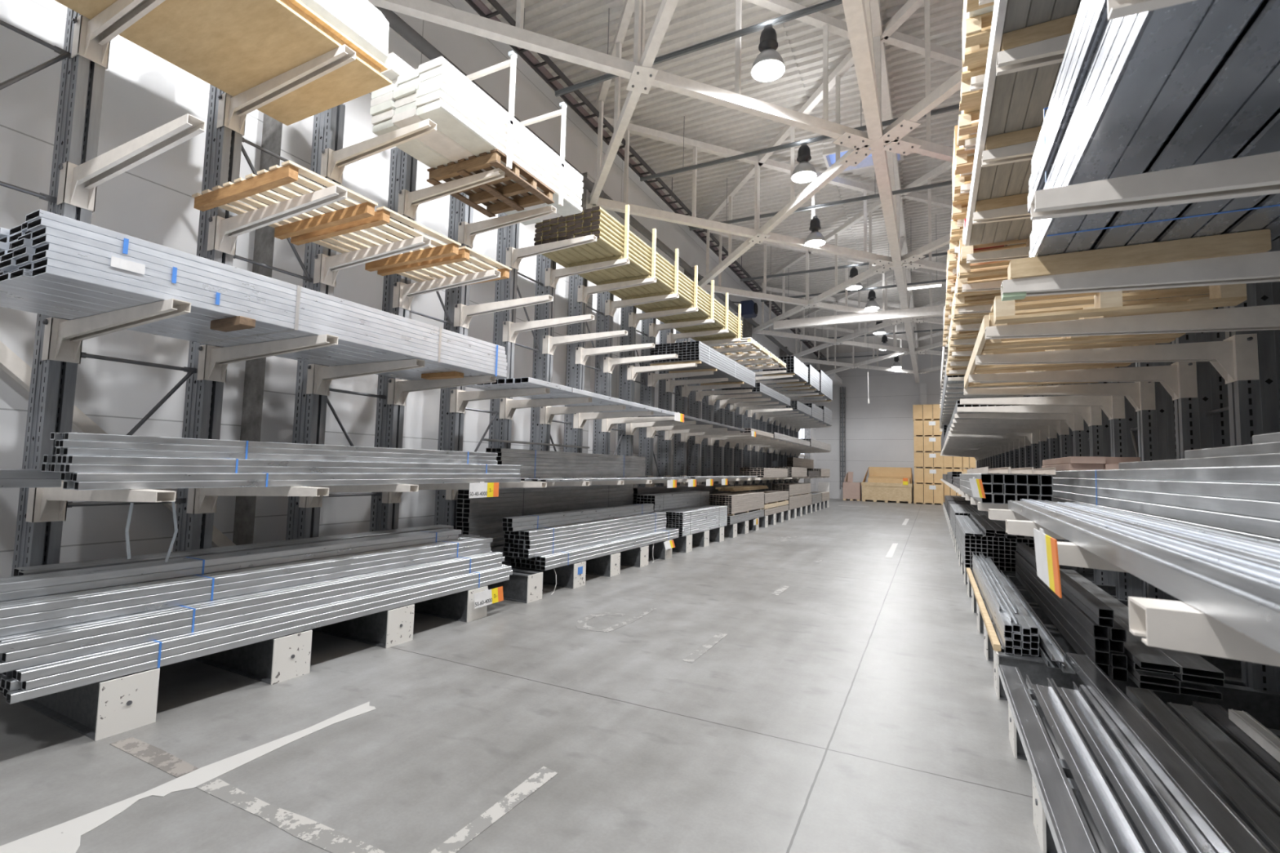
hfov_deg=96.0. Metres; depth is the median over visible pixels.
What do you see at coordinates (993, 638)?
batten
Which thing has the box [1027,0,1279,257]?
bundle
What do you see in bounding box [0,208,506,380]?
bundle
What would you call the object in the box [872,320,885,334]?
lamp
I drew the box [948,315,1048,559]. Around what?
rack
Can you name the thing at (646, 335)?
brace
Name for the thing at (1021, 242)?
box
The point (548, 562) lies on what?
bundle
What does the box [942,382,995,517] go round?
rack
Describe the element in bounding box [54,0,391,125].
plywood sheet
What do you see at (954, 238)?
pallet
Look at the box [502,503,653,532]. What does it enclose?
bundle
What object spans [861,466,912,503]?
crate
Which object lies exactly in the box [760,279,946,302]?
rail
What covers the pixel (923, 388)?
concrete column
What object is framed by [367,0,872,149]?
roof truss
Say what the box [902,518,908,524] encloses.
floor marking
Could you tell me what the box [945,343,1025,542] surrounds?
rack
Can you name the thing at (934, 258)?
roof truss
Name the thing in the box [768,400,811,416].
bundle
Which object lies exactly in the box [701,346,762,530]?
rack
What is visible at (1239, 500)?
bundle
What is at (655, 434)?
brace
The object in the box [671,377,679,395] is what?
brace
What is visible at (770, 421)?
rack
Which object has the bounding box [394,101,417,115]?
pack
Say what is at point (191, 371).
brace
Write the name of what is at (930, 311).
cross beam
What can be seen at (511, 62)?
post
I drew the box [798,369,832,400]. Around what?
bundle
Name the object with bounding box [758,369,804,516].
rack
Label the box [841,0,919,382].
girder
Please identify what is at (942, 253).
rail
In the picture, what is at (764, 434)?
bundle
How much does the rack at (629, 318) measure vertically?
5.550 m
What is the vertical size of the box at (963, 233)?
0.270 m
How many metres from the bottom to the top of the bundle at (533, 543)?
0.333 m
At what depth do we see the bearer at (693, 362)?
11.88 m
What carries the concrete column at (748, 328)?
on the floor at (855, 707)
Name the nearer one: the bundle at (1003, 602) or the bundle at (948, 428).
the bundle at (1003, 602)
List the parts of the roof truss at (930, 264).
gusset plate, post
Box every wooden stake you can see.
[623,204,629,258]
[651,228,656,278]
[693,265,697,307]
[711,280,714,319]
[724,292,728,328]
[737,303,741,337]
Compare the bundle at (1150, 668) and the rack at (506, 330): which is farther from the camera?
the rack at (506, 330)
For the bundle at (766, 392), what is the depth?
16.74 m
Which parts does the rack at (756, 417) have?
plate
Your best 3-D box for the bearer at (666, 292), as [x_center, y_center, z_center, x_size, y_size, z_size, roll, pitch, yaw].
[0.189,-2.526,11.162,0.990,0.058,0.090,-1,-5,27]
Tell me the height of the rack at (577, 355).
5.550 m
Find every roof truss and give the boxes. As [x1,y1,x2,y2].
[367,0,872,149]
[589,0,678,204]
[591,115,894,266]
[697,50,874,288]
[700,229,904,321]
[752,199,894,333]
[753,285,910,353]
[791,270,904,357]
[796,325,915,374]
[811,320,910,374]
[880,0,962,142]
[880,31,962,162]
[899,160,952,263]
[899,191,952,271]
[908,248,949,319]
[908,267,946,324]
[915,298,945,352]
[915,315,943,355]
[917,330,943,373]
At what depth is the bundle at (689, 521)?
11.98 m
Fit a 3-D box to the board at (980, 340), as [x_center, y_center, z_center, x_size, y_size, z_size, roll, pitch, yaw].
[2.976,-0.586,5.144,0.030,0.120,2.850,-1,-5,27]
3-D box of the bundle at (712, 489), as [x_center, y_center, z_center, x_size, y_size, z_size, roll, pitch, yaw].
[1.176,1.926,14.394,0.268,0.899,6.023,-1,-5,27]
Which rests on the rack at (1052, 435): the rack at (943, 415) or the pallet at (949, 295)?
the pallet at (949, 295)
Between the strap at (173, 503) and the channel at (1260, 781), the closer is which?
the channel at (1260, 781)
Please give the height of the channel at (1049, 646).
0.045 m
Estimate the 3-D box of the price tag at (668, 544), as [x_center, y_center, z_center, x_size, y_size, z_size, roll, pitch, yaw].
[0.536,2.151,10.517,0.049,0.146,0.420,-1,-5,27]
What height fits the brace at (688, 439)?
1.194 m
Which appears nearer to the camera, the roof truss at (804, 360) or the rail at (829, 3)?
the rail at (829, 3)
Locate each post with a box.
[465,50,516,168]
[520,102,567,206]
[674,248,679,293]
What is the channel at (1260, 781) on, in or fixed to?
on the rack at (1257, 175)
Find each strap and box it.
[124,502,133,559]
[164,502,177,562]
[551,568,556,595]
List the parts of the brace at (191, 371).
rod, rod, diagonal rod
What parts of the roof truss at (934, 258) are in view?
post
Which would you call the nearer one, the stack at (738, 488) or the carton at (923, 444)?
the stack at (738, 488)
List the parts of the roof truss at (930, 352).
gusset plate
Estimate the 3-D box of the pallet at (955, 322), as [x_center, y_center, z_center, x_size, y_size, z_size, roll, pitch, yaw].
[5.135,-1.506,8.222,1.200,0.145,1.200,-1,-5,27]
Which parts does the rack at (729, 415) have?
plate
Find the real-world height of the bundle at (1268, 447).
0.049 m
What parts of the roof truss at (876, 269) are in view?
post, post, post, gusset plate, post, post, gusset plate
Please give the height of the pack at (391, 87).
0.082 m
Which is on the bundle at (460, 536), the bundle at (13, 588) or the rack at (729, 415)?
the bundle at (13, 588)
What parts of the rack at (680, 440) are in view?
plate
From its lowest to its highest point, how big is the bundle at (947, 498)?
0.419 m
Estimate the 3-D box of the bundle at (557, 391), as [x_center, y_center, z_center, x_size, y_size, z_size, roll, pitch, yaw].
[-0.792,-0.383,8.873,1.037,0.065,4.322,-1,-5,27]
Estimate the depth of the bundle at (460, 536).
6.87 m
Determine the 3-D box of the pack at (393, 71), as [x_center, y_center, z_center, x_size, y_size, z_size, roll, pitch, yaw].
[-2.109,-3.571,6.913,0.300,0.090,2.300,-1,-5,27]
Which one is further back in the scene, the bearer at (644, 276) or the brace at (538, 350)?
the bearer at (644, 276)
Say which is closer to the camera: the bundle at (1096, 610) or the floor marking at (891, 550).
the bundle at (1096, 610)
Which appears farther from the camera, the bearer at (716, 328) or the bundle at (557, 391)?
the bearer at (716, 328)
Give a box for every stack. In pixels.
[715,484,768,491]
[1041,456,1140,471]
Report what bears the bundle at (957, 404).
on the rack at (1079, 427)
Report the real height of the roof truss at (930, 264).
1.935 m
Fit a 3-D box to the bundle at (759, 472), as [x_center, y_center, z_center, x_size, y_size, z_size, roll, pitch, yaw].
[3.849,1.416,17.718,0.698,0.274,3.035,-1,-5,27]
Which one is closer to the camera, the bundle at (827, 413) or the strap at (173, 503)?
the strap at (173, 503)
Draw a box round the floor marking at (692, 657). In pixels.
[682,632,727,663]
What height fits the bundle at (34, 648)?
0.158 m
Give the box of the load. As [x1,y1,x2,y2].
[299,0,389,63]
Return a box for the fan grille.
[753,302,758,314]
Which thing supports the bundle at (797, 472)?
on the rack at (756, 417)
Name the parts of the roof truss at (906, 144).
gusset plate, post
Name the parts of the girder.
post, post, post, post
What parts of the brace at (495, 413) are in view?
rod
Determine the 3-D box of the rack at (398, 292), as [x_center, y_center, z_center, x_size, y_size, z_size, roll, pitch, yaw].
[-2.392,-0.705,6.700,1.786,5.550,0.290,-1,-5,27]
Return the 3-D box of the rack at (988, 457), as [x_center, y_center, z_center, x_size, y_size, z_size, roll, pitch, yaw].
[12.577,0.732,22.012,1.866,5.550,0.290,-1,-5,27]
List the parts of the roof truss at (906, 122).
gusset plate, post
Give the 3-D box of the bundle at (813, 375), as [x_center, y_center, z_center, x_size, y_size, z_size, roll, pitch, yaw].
[6.515,-1.922,23.294,1.078,0.759,2.139,-1,-5,27]
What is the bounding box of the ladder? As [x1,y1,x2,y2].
[840,386,845,488]
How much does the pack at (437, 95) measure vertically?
0.082 m
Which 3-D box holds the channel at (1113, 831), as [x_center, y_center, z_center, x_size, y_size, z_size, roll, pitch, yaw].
[1.594,1.473,1.824,0.120,0.055,4.200,-1,-5,27]
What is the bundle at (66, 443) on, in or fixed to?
on the bundle at (62, 464)
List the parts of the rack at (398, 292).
plate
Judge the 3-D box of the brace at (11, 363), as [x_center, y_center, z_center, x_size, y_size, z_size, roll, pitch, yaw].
[-5.370,-0.792,3.580,0.110,4.123,5.882,-1,-5,27]
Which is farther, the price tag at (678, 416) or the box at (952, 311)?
the price tag at (678, 416)
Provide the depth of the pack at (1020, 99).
3.49 m
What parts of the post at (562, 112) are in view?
post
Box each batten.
[906,213,942,289]
[966,567,1000,651]
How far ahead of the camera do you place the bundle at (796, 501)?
21.06 m
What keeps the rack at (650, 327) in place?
on the floor at (855, 707)
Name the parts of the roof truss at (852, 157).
post, post, post, gusset plate, post, post, gusset plate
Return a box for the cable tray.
[465,0,826,360]
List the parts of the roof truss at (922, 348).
gusset plate, post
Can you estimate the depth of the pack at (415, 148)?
6.40 m
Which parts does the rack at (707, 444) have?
plate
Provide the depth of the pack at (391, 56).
5.90 m
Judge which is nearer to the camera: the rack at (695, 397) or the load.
the load
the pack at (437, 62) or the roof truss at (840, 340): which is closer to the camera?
the pack at (437, 62)
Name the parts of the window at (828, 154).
lamp rail, pane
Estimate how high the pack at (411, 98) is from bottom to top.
0.082 m
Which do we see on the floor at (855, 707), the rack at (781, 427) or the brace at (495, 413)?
the rack at (781, 427)
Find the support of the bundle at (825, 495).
on the rack at (793, 428)
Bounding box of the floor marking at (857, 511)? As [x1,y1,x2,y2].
[857,511,908,514]
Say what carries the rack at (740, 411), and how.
on the floor at (855, 707)
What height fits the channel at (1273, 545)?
0.054 m
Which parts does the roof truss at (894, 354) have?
post, post, post, post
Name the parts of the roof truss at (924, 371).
post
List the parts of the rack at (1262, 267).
plate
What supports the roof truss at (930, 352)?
attached to the girder
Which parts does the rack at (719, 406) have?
plate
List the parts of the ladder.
rail, rail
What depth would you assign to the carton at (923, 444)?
32.06 m
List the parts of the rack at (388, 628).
plate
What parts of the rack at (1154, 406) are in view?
plate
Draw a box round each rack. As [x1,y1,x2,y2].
[0,0,205,741]
[173,44,355,684]
[285,102,436,648]
[369,146,504,622]
[434,191,556,603]
[488,212,596,588]
[528,253,629,577]
[562,274,656,567]
[592,291,679,559]
[616,299,697,552]
[637,311,714,546]
[656,320,728,542]
[673,329,741,537]
[687,337,752,533]
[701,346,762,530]
[712,353,771,527]
[723,360,778,524]
[733,365,786,522]
[742,366,792,519]
[751,369,799,518]
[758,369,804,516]
[765,378,809,515]
[772,382,813,513]
[777,386,818,511]
[783,390,822,510]
[789,393,826,509]
[794,393,830,507]
[939,404,979,504]
[939,406,977,509]
[940,396,985,514]
[940,399,983,506]
[940,401,981,511]
[941,386,992,519]
[941,390,990,517]
[941,393,987,508]
[942,369,1004,528]
[942,374,1001,526]
[942,378,998,523]
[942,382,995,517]
[943,364,1008,532]
[944,351,1018,538]
[944,358,1013,534]
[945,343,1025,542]
[946,325,1039,552]
[946,335,1033,547]
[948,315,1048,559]
[949,302,1062,565]
[951,286,1076,574]
[952,268,1093,585]
[954,246,1115,597]
[957,218,1143,613]
[960,183,1182,634]
[964,137,1241,678]
[970,73,1279,729]
[978,0,1279,760]
[995,33,1279,852]
[1030,151,1279,573]
[1106,0,1279,666]
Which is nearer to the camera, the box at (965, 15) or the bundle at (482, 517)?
the box at (965, 15)
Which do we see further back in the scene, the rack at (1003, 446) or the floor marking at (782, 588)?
the rack at (1003, 446)
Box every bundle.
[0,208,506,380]
[0,468,62,488]
[0,528,461,601]
[0,537,493,636]
[0,551,504,673]
[0,564,512,704]
[13,524,453,576]
[40,454,520,473]
[49,432,497,464]
[60,472,520,490]
[456,484,633,546]
[457,534,479,538]
[464,377,674,416]
[485,448,645,477]
[490,544,511,565]
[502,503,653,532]
[502,511,666,558]
[510,528,679,570]
[520,476,688,481]
[632,484,729,504]
[636,490,709,511]
[637,415,745,431]
[650,341,755,388]
[663,505,727,537]
[673,475,757,479]
[709,491,764,514]
[721,382,790,405]
[726,509,764,524]
[739,467,787,477]
[740,428,773,438]
[757,490,788,503]
[762,355,808,382]
[762,500,788,509]
[764,504,788,515]
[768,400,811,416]
[769,431,809,446]
[771,466,807,476]
[772,482,810,496]
[786,457,813,471]
[786,493,811,510]
[796,364,819,391]
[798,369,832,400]
[800,438,831,450]
[802,403,822,421]
[806,471,819,476]
[807,468,830,476]
[810,491,829,502]
[810,493,822,504]
[817,405,831,426]
[939,400,953,428]
[940,342,947,388]
[941,425,947,450]
[942,355,992,408]
[942,474,946,481]
[944,424,949,442]
[944,495,970,511]
[946,471,961,484]
[947,501,974,518]
[949,400,1018,431]
[950,503,988,538]
[952,476,959,488]
[955,515,982,536]
[955,517,1034,572]
[959,473,1053,504]
[967,466,1056,475]
[969,512,1025,539]
[972,551,1017,623]
[972,556,1039,656]
[1014,551,1128,682]
[1017,542,1114,627]
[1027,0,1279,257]
[1051,465,1279,543]
[1059,568,1225,700]
[1118,453,1279,469]
[1184,441,1279,458]
[1252,431,1279,444]
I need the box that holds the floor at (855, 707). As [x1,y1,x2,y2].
[0,498,1041,852]
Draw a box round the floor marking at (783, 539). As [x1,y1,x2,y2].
[774,536,797,541]
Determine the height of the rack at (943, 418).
5.550 m
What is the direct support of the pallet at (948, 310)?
on the rack at (1039, 434)
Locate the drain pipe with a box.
[374,5,804,364]
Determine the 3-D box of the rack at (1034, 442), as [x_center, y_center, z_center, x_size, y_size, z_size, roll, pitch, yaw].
[7.605,-0.077,12.233,1.866,5.550,0.290,-1,-5,27]
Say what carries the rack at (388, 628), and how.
on the floor at (855, 707)
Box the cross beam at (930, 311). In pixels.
[773,305,945,329]
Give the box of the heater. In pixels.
[731,299,758,318]
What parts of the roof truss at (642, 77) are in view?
post, post, gusset plate, post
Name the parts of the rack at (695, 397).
plate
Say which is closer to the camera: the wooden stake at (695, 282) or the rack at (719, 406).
the wooden stake at (695, 282)
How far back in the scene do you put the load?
4.73 m
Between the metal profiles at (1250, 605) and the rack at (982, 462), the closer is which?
the metal profiles at (1250, 605)
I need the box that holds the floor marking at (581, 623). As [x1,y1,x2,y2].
[575,607,656,632]
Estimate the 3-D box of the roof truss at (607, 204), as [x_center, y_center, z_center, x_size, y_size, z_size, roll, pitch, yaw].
[2.759,-5.257,13.318,7.992,1.935,0.320,3,-4,-22]
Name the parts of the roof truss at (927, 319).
gusset plate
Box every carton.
[843,482,861,501]
[912,404,941,420]
[913,420,942,436]
[913,436,941,452]
[913,483,943,505]
[914,452,943,468]
[914,467,943,484]
[943,456,962,469]
[943,468,962,484]
[943,484,961,502]
[962,457,976,469]
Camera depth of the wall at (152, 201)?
5.70 m
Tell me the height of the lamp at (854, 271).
0.690 m
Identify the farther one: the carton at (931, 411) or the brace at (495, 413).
the carton at (931, 411)
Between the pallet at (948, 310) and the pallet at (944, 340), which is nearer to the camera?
the pallet at (948, 310)
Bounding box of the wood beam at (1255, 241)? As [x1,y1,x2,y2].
[1007,228,1271,279]
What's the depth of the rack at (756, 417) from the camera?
21.07 m
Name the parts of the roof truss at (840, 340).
post, post, gusset plate, post, post, gusset plate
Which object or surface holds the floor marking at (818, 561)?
on the floor at (855, 707)
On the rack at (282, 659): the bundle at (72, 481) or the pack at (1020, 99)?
the bundle at (72, 481)
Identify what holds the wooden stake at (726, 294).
on the rack at (666, 387)
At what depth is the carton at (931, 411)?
32.22 m
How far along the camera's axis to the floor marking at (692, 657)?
5.33 m
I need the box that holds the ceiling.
[480,0,964,354]
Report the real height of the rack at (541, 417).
5.550 m
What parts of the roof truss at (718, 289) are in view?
post, post, post, post, post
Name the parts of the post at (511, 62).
post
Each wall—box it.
[0,0,816,577]
[815,346,977,502]
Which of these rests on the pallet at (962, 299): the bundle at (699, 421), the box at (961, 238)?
the box at (961, 238)
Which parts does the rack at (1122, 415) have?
plate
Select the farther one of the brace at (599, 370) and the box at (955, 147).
the brace at (599, 370)
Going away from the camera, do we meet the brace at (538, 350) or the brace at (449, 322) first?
the brace at (449, 322)
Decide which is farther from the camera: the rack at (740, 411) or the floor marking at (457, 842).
the rack at (740, 411)
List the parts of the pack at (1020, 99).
edge cover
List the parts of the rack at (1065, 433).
plate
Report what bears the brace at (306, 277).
attached to the rack at (388, 628)
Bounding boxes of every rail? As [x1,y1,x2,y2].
[554,0,842,97]
[640,103,959,181]
[740,242,947,281]
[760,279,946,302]
[800,328,943,341]
[818,352,910,359]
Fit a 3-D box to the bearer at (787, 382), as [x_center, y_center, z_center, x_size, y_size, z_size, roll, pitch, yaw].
[5.706,-1.640,21.782,1.100,0.048,0.100,-1,-5,27]
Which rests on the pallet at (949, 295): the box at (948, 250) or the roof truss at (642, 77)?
the box at (948, 250)
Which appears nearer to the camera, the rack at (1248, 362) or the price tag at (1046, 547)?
the price tag at (1046, 547)
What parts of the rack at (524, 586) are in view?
plate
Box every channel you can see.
[998,664,1099,852]
[1000,569,1063,662]
[1007,575,1075,674]
[1020,498,1279,585]
[1026,675,1146,852]
[1036,499,1279,569]
[1038,642,1059,668]
[1050,678,1189,852]
[1055,502,1279,559]
[1064,501,1279,550]
[1065,652,1273,852]
[1079,684,1218,852]
[1125,685,1279,852]
[1167,702,1279,817]
[1192,701,1279,782]
[1228,708,1279,762]
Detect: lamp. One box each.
[751,23,785,82]
[791,142,817,183]
[804,208,825,247]
[846,266,862,290]
[864,288,879,310]
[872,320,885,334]
[879,334,888,350]
[891,355,901,368]
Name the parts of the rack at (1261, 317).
plate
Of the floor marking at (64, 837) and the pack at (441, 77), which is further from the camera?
the pack at (441, 77)
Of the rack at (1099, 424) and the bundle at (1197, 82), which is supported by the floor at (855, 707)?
the rack at (1099, 424)
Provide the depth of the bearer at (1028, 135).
3.72 m
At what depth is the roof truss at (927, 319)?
20.23 m
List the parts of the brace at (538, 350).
rod, rod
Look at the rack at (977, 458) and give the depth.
26.36 m
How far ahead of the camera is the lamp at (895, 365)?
30.12 m
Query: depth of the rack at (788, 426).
25.47 m
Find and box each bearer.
[568,255,623,266]
[600,275,651,284]
[626,291,674,299]
[648,304,693,312]
[650,360,701,365]
[667,316,710,323]
[668,368,717,373]
[684,327,724,333]
[699,336,737,341]
[700,381,743,385]
[762,373,795,376]
[776,382,806,384]
[782,385,811,387]
[787,388,815,391]
[799,395,824,396]
[975,192,1029,212]
[985,125,1042,150]
[1000,13,1077,51]
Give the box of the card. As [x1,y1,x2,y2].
[1001,292,1026,301]
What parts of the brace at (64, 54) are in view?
rod, diagonal rod, rod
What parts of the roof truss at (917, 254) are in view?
gusset plate, post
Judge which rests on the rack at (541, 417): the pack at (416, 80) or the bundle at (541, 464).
the bundle at (541, 464)
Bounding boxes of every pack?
[369,99,395,115]
[370,91,396,106]
[371,83,397,98]
[371,108,395,124]
[372,119,542,225]
[381,60,407,80]
[384,52,414,72]
[391,78,399,86]
[391,107,560,220]
[392,81,418,99]
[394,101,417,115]
[395,93,417,108]
[396,68,420,84]
[397,77,419,88]
[415,80,582,199]
[415,89,582,205]
[416,99,582,216]
[417,56,582,181]
[418,65,583,187]
[418,74,582,194]
[533,205,742,341]
[964,0,1081,245]
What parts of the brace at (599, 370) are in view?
rod, diagonal rod, rod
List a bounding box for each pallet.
[191,160,377,239]
[290,206,461,271]
[377,245,511,285]
[426,148,555,217]
[707,337,769,358]
[732,352,786,370]
[942,330,949,346]
[943,319,951,335]
[944,301,952,323]
[945,281,955,307]
[946,257,957,288]
[946,360,969,375]
[947,346,973,365]
[948,226,963,265]
[949,330,978,353]
[951,182,971,235]
[951,313,983,337]
[953,276,1008,318]
[954,121,978,194]
[956,238,1030,292]
[958,37,989,136]
[964,0,994,48]
[968,363,1131,386]
[975,334,1176,370]
[983,283,1247,349]
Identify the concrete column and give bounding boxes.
[232,113,313,545]
[563,172,595,453]
[684,266,699,475]
[742,317,755,352]
[779,346,788,356]
[804,428,811,492]
[920,382,928,484]
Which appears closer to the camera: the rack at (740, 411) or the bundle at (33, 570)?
the bundle at (33, 570)
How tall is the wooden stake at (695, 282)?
0.879 m
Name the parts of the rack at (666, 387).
plate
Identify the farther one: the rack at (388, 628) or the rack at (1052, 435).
the rack at (1052, 435)
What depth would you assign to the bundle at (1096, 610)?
4.33 m
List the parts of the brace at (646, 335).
diagonal rod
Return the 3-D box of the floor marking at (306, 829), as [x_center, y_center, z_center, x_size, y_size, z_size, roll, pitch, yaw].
[-1.625,1.810,2.656,1.460,0.002,0.120,-1,-5,27]
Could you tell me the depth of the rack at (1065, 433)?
9.34 m
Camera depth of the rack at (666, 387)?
13.98 m
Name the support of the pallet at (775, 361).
on the rack at (729, 415)
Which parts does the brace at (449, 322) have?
rod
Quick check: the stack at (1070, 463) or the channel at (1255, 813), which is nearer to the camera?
the channel at (1255, 813)
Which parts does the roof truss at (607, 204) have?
post, post, post, post, post, gusset plate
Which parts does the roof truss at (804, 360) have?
post, post, post, post, post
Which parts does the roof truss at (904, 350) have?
post, post, post, post, post, gusset plate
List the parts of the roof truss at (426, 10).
post, post, post, post, gusset plate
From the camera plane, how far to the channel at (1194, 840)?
2.40 m
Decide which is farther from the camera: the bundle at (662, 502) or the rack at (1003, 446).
the rack at (1003, 446)
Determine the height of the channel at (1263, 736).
0.054 m
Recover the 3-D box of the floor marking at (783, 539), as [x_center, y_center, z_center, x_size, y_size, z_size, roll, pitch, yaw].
[3.591,2.742,14.118,0.430,0.002,1.410,-1,-5,27]
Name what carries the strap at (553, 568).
hanging from the bundle at (548, 562)
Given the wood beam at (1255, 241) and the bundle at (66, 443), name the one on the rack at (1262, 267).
the wood beam at (1255, 241)
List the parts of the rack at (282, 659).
plate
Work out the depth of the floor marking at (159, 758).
3.18 m
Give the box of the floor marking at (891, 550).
[885,543,897,557]
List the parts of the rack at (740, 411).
plate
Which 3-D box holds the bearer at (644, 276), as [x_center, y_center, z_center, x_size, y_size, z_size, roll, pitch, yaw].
[-0.263,-2.599,10.273,0.990,0.058,0.090,-1,-5,27]
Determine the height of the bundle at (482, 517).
0.783 m
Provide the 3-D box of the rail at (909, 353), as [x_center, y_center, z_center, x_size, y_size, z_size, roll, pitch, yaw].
[14.451,-4.373,29.797,10.100,1.205,0.070,-1,-5,27]
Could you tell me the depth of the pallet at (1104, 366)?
5.39 m
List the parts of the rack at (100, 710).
plate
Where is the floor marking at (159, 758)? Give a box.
[109,737,198,777]
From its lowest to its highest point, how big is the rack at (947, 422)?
5.550 m
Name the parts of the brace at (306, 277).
rod, rod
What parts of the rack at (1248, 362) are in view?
plate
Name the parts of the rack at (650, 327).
plate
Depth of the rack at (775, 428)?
23.73 m
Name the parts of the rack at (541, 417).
plate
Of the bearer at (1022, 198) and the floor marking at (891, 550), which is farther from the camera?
the floor marking at (891, 550)
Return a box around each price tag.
[468,481,498,497]
[474,586,503,608]
[663,539,675,550]
[666,479,676,488]
[674,412,684,422]
[688,479,696,487]
[706,478,713,485]
[721,478,727,484]
[751,431,755,436]
[753,519,757,525]
[968,477,985,497]
[1033,528,1062,598]
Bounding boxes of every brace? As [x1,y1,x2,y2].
[0,19,71,203]
[0,341,235,547]
[66,351,195,507]
[233,137,317,282]
[323,388,385,497]
[409,235,454,325]
[465,407,497,464]
[515,271,542,352]
[550,419,571,478]
[584,305,603,371]
[611,428,623,454]
[635,329,647,385]
[653,434,662,484]
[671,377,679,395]
[686,439,693,464]
[712,443,717,482]
[1129,427,1138,457]
[1205,406,1228,416]
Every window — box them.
[689,145,951,231]
[798,428,804,456]
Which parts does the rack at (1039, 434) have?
plate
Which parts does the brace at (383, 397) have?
rod, rod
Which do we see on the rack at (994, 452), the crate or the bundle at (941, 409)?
the bundle at (941, 409)
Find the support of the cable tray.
hanging from the ceiling
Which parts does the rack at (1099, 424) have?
plate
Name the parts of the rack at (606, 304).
plate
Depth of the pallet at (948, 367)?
12.07 m
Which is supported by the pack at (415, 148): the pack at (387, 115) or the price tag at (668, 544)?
the pack at (387, 115)
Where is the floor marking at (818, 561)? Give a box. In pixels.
[813,559,822,563]
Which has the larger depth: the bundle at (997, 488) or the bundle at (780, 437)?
the bundle at (780, 437)
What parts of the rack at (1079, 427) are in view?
plate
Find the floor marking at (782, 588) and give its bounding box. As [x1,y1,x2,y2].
[771,585,790,595]
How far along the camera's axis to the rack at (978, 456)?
25.51 m
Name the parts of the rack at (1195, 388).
plate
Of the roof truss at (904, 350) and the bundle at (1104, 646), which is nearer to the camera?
the bundle at (1104, 646)
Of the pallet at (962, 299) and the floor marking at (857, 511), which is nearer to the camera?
the pallet at (962, 299)
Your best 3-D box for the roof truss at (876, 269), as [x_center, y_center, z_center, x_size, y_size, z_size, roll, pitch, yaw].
[5.470,-4.816,18.652,0.320,1.935,7.992,2,-4,-14]
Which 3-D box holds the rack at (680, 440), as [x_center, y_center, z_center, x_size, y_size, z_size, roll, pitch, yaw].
[1.676,-0.044,14.701,1.786,5.550,0.290,-1,-5,27]
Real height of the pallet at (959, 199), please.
0.145 m
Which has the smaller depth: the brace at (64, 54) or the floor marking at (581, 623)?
the brace at (64, 54)
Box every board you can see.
[817,482,829,506]
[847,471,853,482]
[964,315,989,388]
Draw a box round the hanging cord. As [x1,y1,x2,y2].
[867,372,869,403]
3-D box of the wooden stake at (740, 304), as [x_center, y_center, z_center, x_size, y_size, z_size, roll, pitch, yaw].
[2.502,-2.647,14.496,0.052,0.879,0.050,-1,-5,27]
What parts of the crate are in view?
panel, panel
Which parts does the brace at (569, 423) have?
diagonal rod, rod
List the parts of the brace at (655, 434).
diagonal rod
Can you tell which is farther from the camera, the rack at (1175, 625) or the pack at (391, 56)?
the pack at (391, 56)
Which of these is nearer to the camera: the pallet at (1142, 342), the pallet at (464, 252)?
the pallet at (1142, 342)
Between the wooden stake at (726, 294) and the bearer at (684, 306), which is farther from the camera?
the wooden stake at (726, 294)
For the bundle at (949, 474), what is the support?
on the rack at (1020, 446)
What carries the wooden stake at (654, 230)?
on the rack at (577, 355)
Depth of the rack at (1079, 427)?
8.42 m
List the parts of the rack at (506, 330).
plate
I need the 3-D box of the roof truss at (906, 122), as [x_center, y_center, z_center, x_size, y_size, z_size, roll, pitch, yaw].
[5.205,-5.760,5.366,0.320,1.935,8.380,3,-4,-17]
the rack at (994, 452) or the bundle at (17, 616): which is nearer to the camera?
the bundle at (17, 616)
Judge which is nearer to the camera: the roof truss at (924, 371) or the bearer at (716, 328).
the bearer at (716, 328)
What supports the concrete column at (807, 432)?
on the floor at (855, 707)
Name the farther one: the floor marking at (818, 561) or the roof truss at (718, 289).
the roof truss at (718, 289)
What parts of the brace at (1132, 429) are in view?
rod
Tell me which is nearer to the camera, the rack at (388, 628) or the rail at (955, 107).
the rack at (388, 628)
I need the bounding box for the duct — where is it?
[826,373,842,384]
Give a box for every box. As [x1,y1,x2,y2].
[946,249,955,292]
[947,329,950,353]
[949,320,951,339]
[951,124,971,220]
[951,293,954,320]
[953,279,976,323]
[956,237,1008,300]
[960,110,979,176]
[961,0,991,113]
[962,217,1004,250]
[968,4,994,17]
[1004,242,1026,246]
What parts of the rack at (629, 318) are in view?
plate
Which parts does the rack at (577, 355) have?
plate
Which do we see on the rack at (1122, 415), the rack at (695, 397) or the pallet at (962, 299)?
the pallet at (962, 299)
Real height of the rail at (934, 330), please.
1.205 m
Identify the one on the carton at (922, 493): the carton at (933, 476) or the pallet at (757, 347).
the carton at (933, 476)
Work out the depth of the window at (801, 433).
32.13 m
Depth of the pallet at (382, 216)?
5.74 m
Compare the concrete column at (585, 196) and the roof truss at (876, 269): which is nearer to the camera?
the concrete column at (585, 196)
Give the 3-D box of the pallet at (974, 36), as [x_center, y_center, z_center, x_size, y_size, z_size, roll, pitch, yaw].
[2.776,-3.039,3.631,1.220,0.145,1.220,-1,-5,27]
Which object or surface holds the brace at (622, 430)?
attached to the rack at (606, 304)

